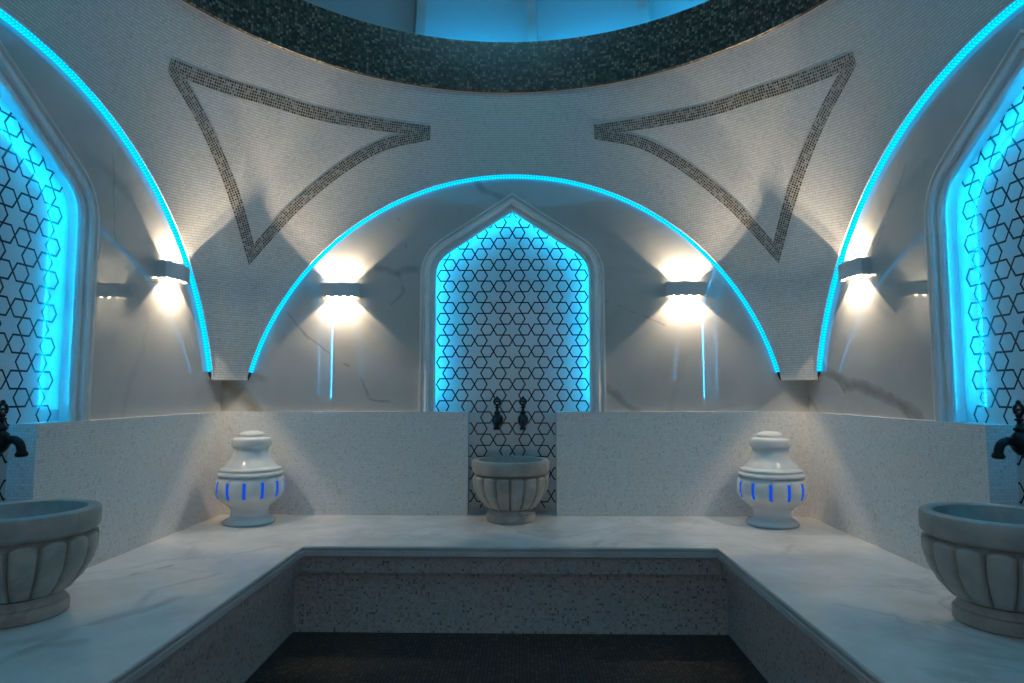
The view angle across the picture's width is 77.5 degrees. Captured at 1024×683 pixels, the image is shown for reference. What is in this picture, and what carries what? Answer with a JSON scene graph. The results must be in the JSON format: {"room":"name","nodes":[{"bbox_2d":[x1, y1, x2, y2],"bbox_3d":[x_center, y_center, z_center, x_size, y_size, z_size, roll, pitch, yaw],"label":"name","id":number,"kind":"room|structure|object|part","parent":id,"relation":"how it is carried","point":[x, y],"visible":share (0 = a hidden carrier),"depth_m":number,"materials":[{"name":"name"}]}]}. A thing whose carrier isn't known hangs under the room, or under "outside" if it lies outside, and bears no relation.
{"room":"spa","nodes":[
{"label":"spa","id":0,"kind":"room"},
{"bbox_2d":[0,18,222,568],"bbox_3d":[-1.948,-0.310,2.277,0.160,2.513,3.832,0,-4,1],"label":"wall","id":1,"kind":"structure","parent":0,"point":[149,449],"depth_m":3.08,"materials":[{"name":"white stone"}]},
{"bbox_2d":[0,40,99,501],"bbox_3d":[-1.931,-0.083,2.259,0.135,2.059,1.200,0,-4,1],"label":"arched niche","id":2,"kind":"object","parent":1,"relation":"attached to","point":[34,210],"visible":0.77,"depth_m":2.64,"materials":[{"name":"stone"}]},
{"bbox_2d":[0,400,28,456],"bbox_3d":[-1.862,0.314,2.312,0.229,0.207,0.068,0,-4,1],"label":"tap","id":3,"kind":"object","parent":2,"relation":"attached to","point":[6,439],"visible":1,"depth_m":2.30,"materials":[{"name":"brown metal"}]},
{"bbox_3d":[-1.848,0.255,2.316,0.030,0.088,0.046,2,-5,-26],"label":"handle","id":4,"kind":"part","parent":3,"relation":"part of","materials":[{"name":"brown metal"}]},
{"bbox_3d":[-1.793,0.378,2.305,0.091,0.078,0.042,0,-4,1],"label":"spout","id":5,"kind":"part","parent":3,"relation":"part of","materials":[{"name":"brown metal"}]},
{"bbox_3d":[-1.988,-0.055,2.258,0.021,2.003,1.200,0,-4,1],"label":"lattice panel","id":6,"kind":"part","parent":2,"relation":"part of","materials":[{"name":"stone"}]},
{"bbox_2d":[0,9,211,379],"bbox_3d":[-1.885,-0.557,2.295,0.022,1.325,3.382,0,-4,1],"label":"led strip","id":7,"kind":"object","parent":1,"relation":"attached to","point":[3,15],"visible":0.97,"depth_m":3.13,"materials":[{"name":"blue plastic"}]},
{"bbox_2d":[157,260,189,283],"bbox_3d":[-1.843,-0.377,3.504,0.066,0.088,0.248,0,-4,1],"label":"wall light","id":8,"kind":"object","parent":1,"relation":"attached to","point":[175,271],"visible":1,"depth_m":3.44,"materials":[{"name":"grey paint"}]},
{"bbox_2d":[244,632,767,682],"bbox_3d":[-0.048,1.347,1.359,4.200,0.060,5.700,0,-4,1],"label":"floor","id":9,"kind":"structure","parent":0,"point":[303,657],"depth_m":2.88,"materials":[{"name":"tile"}]},
{"bbox_2d":[0,512,1023,682],"bbox_3d":[-0.033,1.162,2.181,3.890,0.437,3.780,0,-4,1],"label":"bench","id":10,"kind":"object","parent":9,"relation":"on","point":[207,601],"visible":0.95,"depth_m":3.03,"materials":[{"name":"white stone"}]},
{"bbox_2d":[0,498,102,628],"bbox_3d":[-1.712,0.765,2.224,0.468,0.361,0.468,0,-4,-5],"label":"basin","id":11,"kind":"object","parent":10,"relation":"on","point":[46,545],"visible":1,"depth_m":2.12,"materials":[{"name":"stone"}]},
{"bbox_3d":[-1.712,0.772,2.223,0.456,0.216,0.456,0,-4,-5],"label":"fluted bowl","id":12,"kind":"part","parent":11,"relation":"part of","materials":[{"name":"stone"}]},
{"bbox_2d":[214,430,284,526],"bbox_3d":[-1.551,0.799,3.793,0.385,0.540,0.385,-1,-5,18],"label":"ceramic vase","id":13,"kind":"object","parent":10,"relation":"on","point":[251,480],"visible":1,"depth_m":3.68,"materials":[{"name":"white ceramic"}]},
{"bbox_3d":[-1.551,0.661,3.804,0.372,0.264,0.372,-1,-5,18],"label":"lid","id":14,"kind":"part","parent":13,"relation":"part of","materials":[{"name":"white ceramic"}]},
{"bbox_2d":[472,456,548,524],"bbox_3d":[-0.008,0.894,3.859,0.468,0.361,0.468,0,-4,1],"label":"basin","id":15,"kind":"object","parent":10,"relation":"on","point":[510,487],"visible":1,"depth_m":3.70,"materials":[{"name":"stone"}]},
{"bbox_3d":[-0.008,0.900,3.858,0.456,0.216,0.456,0,-4,1],"label":"fluted bowl","id":16,"kind":"part","parent":15,"relation":"part of","materials":[{"name":"stone"}]},
{"bbox_2d":[736,431,807,528],"bbox_3d":[1.516,0.794,3.736,0.385,0.540,0.385,1,-5,-7],"label":"ceramic vase","id":17,"kind":"object","parent":10,"relation":"on","point":[770,481],"visible":1,"depth_m":3.62,"materials":[{"name":"white ceramic"}]},
{"bbox_3d":[1.516,0.657,3.746,0.372,0.264,0.372,1,-5,-7],"label":"lid","id":18,"kind":"part","parent":17,"relation":"part of","materials":[{"name":"white ceramic"}]},
{"bbox_2d":[918,502,1023,638],"bbox_3d":[1.645,0.759,2.141,0.468,0.361,0.468,0,-4,4],"label":"basin","id":19,"kind":"object","parent":10,"relation":"on","point":[975,550],"visible":1,"depth_m":2.04,"materials":[{"name":"stone"}]},
{"bbox_3d":[1.645,0.765,2.140,0.456,0.216,0.456,0,-4,4],"label":"fluted bowl","id":20,"kind":"part","parent":19,"relation":"part of","materials":[{"name":"stone"}]},
{"bbox_2d":[304,0,708,41],"bbox_3d":[-0.034,-2.700,2.428,4.067,1.402,4.067,0,-4,1],"label":"ceiling","id":21,"kind":"structure","parent":0,"point":[468,20],"depth_m":4.29,"materials":[{"name":"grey paint"}]},
{"bbox_2d":[182,0,827,92],"bbox_3d":[-0.034,-1.925,2.368,4.060,0.334,4.060,0,-4,1],"label":"trim","id":22,"kind":"structure","parent":21,"relation":"attached to","point":[302,28],"depth_m":3.93,"materials":[{"name":"tile"}]},
{"bbox_2d":[0,0,1015,379],"bbox_3d":[-0.034,-0.833,2.282,3.772,1.876,3.772,0,-4,1],"label":"vault","id":23,"kind":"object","parent":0,"point":[763,151],"visible":1,"depth_m":3.84,"materials":[{"name":"white tile"}]},
{"bbox_2d":[220,175,809,516],"bbox_3d":[0.002,-0.163,4.150,3.870,2.513,0.160,0,-4,1],"label":"wall","id":24,"kind":"structure","parent":0,"point":[333,383],"depth_m":4.06,"materials":[{"name":"white stone"}]},
{"bbox_2d":[320,282,360,297],"bbox_3d":[-1.104,-0.331,4.102,0.248,0.088,0.066,0,-4,1],"label":"wall light","id":25,"kind":"object","parent":24,"relation":"attached to","point":[335,289],"visible":1,"depth_m":4.08,"materials":[{"name":"grey paint"}]},
{"bbox_2d":[418,193,605,511],"bbox_3d":[0.002,0.062,4.115,1.200,2.059,0.135,0,-4,1],"label":"arched niche","id":26,"kind":"object","parent":24,"relation":"attached to","point":[512,299],"visible":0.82,"depth_m":4.16,"materials":[{"name":"stone"}]},
{"bbox_2d":[492,396,502,429],"bbox_3d":[-0.093,0.448,4.019,0.068,0.207,0.229,0,-4,1],"label":"tap","id":27,"kind":"object","parent":26,"relation":"attached to","point":[497,419],"visible":1,"depth_m":3.99,"materials":[{"name":"brown metal"}]},
{"bbox_3d":[-0.095,0.507,3.945,0.042,0.078,0.091,0,-4,1],"label":"spout","id":28,"kind":"part","parent":27,"relation":"part of","materials":[{"name":"brown metal"}]},
{"bbox_3d":[-0.094,0.387,4.010,0.046,0.088,0.030,-2,-5,28],"label":"handle","id":29,"kind":"part","parent":27,"relation":"part of","materials":[{"name":"brown metal"}]},
{"bbox_3d":[0.001,-0.262,4.093,1.191,1.416,0.040,0,-4,1],"label":"frame","id":30,"kind":"part","parent":26,"relation":"part of","materials":[{"name":"stone"}]},
{"bbox_2d":[518,396,527,429],"bbox_3d":[0.069,0.448,4.016,0.068,0.207,0.229,0,-4,1],"label":"tap","id":31,"kind":"object","parent":26,"relation":"attached to","point":[522,418],"visible":1,"depth_m":3.98,"materials":[{"name":"brown metal"}]},
{"bbox_3d":[0.067,0.506,3.942,0.042,0.078,0.091,0,-4,1],"label":"spout","id":32,"kind":"part","parent":31,"relation":"part of","materials":[{"name":"brown metal"}]},
{"bbox_3d":[0.068,0.387,4.007,0.046,0.088,0.030,-2,-5,28],"label":"handle","id":33,"kind":"part","parent":31,"relation":"part of","materials":[{"name":"brown metal"}]},
{"bbox_2d":[248,175,780,379],"bbox_3d":[0.001,-0.419,4.107,3.388,1.332,0.022,0,-4,1],"label":"led strip","id":34,"kind":"object","parent":24,"relation":"attached to","point":[623,199],"visible":1,"depth_m":4.12,"materials":[{"name":"blue plastic"}]},
{"bbox_2d":[665,281,705,296],"bbox_3d":[1.105,-0.334,4.061,0.248,0.088,0.066,0,-4,1],"label":"wall light","id":35,"kind":"object","parent":24,"relation":"attached to","point":[690,288],"visible":1,"depth_m":4.03,"materials":[{"name":"grey paint"}]},
{"bbox_2d":[806,4,1023,569],"bbox_3d":[1.881,-0.315,2.205,0.160,2.513,3.832,0,-4,1],"label":"wall","id":36,"kind":"structure","parent":0,"point":[877,453],"depth_m":3.02,"materials":[{"name":"white stone"}]},
{"bbox_2d":[838,257,870,281],"bbox_3d":[1.822,-0.384,3.426,0.066,0.088,0.248,0,-4,1],"label":"wall light","id":37,"kind":"object","parent":36,"relation":"attached to","point":[852,268],"visible":1,"depth_m":3.36,"materials":[{"name":"grey paint"}]},
{"bbox_2d":[817,0,1023,379],"bbox_3d":[1.818,-0.562,2.226,0.022,1.325,3.382,0,-4,1],"label":"led strip","id":38,"kind":"object","parent":36,"relation":"attached to","point":[1017,4],"visible":0.98,"depth_m":3.06,"materials":[{"name":"blue plastic"}]},
{"bbox_2d":[924,28,1023,505],"bbox_3d":[1.863,-0.089,2.188,0.135,2.059,1.200,0,-4,1],"label":"arched niche","id":39,"kind":"object","parent":36,"relation":"attached to","point":[989,213],"visible":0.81,"depth_m":2.56,"materials":[{"name":"stone"}]},
{"bbox_3d":[1.921,-0.061,2.185,0.021,2.003,1.200,0,-4,1],"label":"lattice panel","id":40,"kind":"part","parent":39,"relation":"part of","materials":[{"name":"stone"}]},
{"bbox_2d":[991,400,1023,458],"bbox_3d":[1.798,0.309,2.244,0.229,0.207,0.068,0,-4,1],"label":"tap","id":41,"kind":"object","parent":39,"relation":"attached to","point":[1015,441],"visible":1,"depth_m":2.23,"materials":[{"name":"brown metal"}]},
{"bbox_3d":[1.729,0.373,2.240,0.091,0.078,0.042,0,-4,1],"label":"spout","id":42,"kind":"part","parent":41,"relation":"part of","materials":[{"name":"brown metal"}]},
{"bbox_3d":[1.784,0.249,2.248,0.030,0.088,0.046,2,-5,-26],"label":"handle","id":43,"kind":"part","parent":41,"relation":"part of","materials":[{"name":"brown metal"}]}
]}

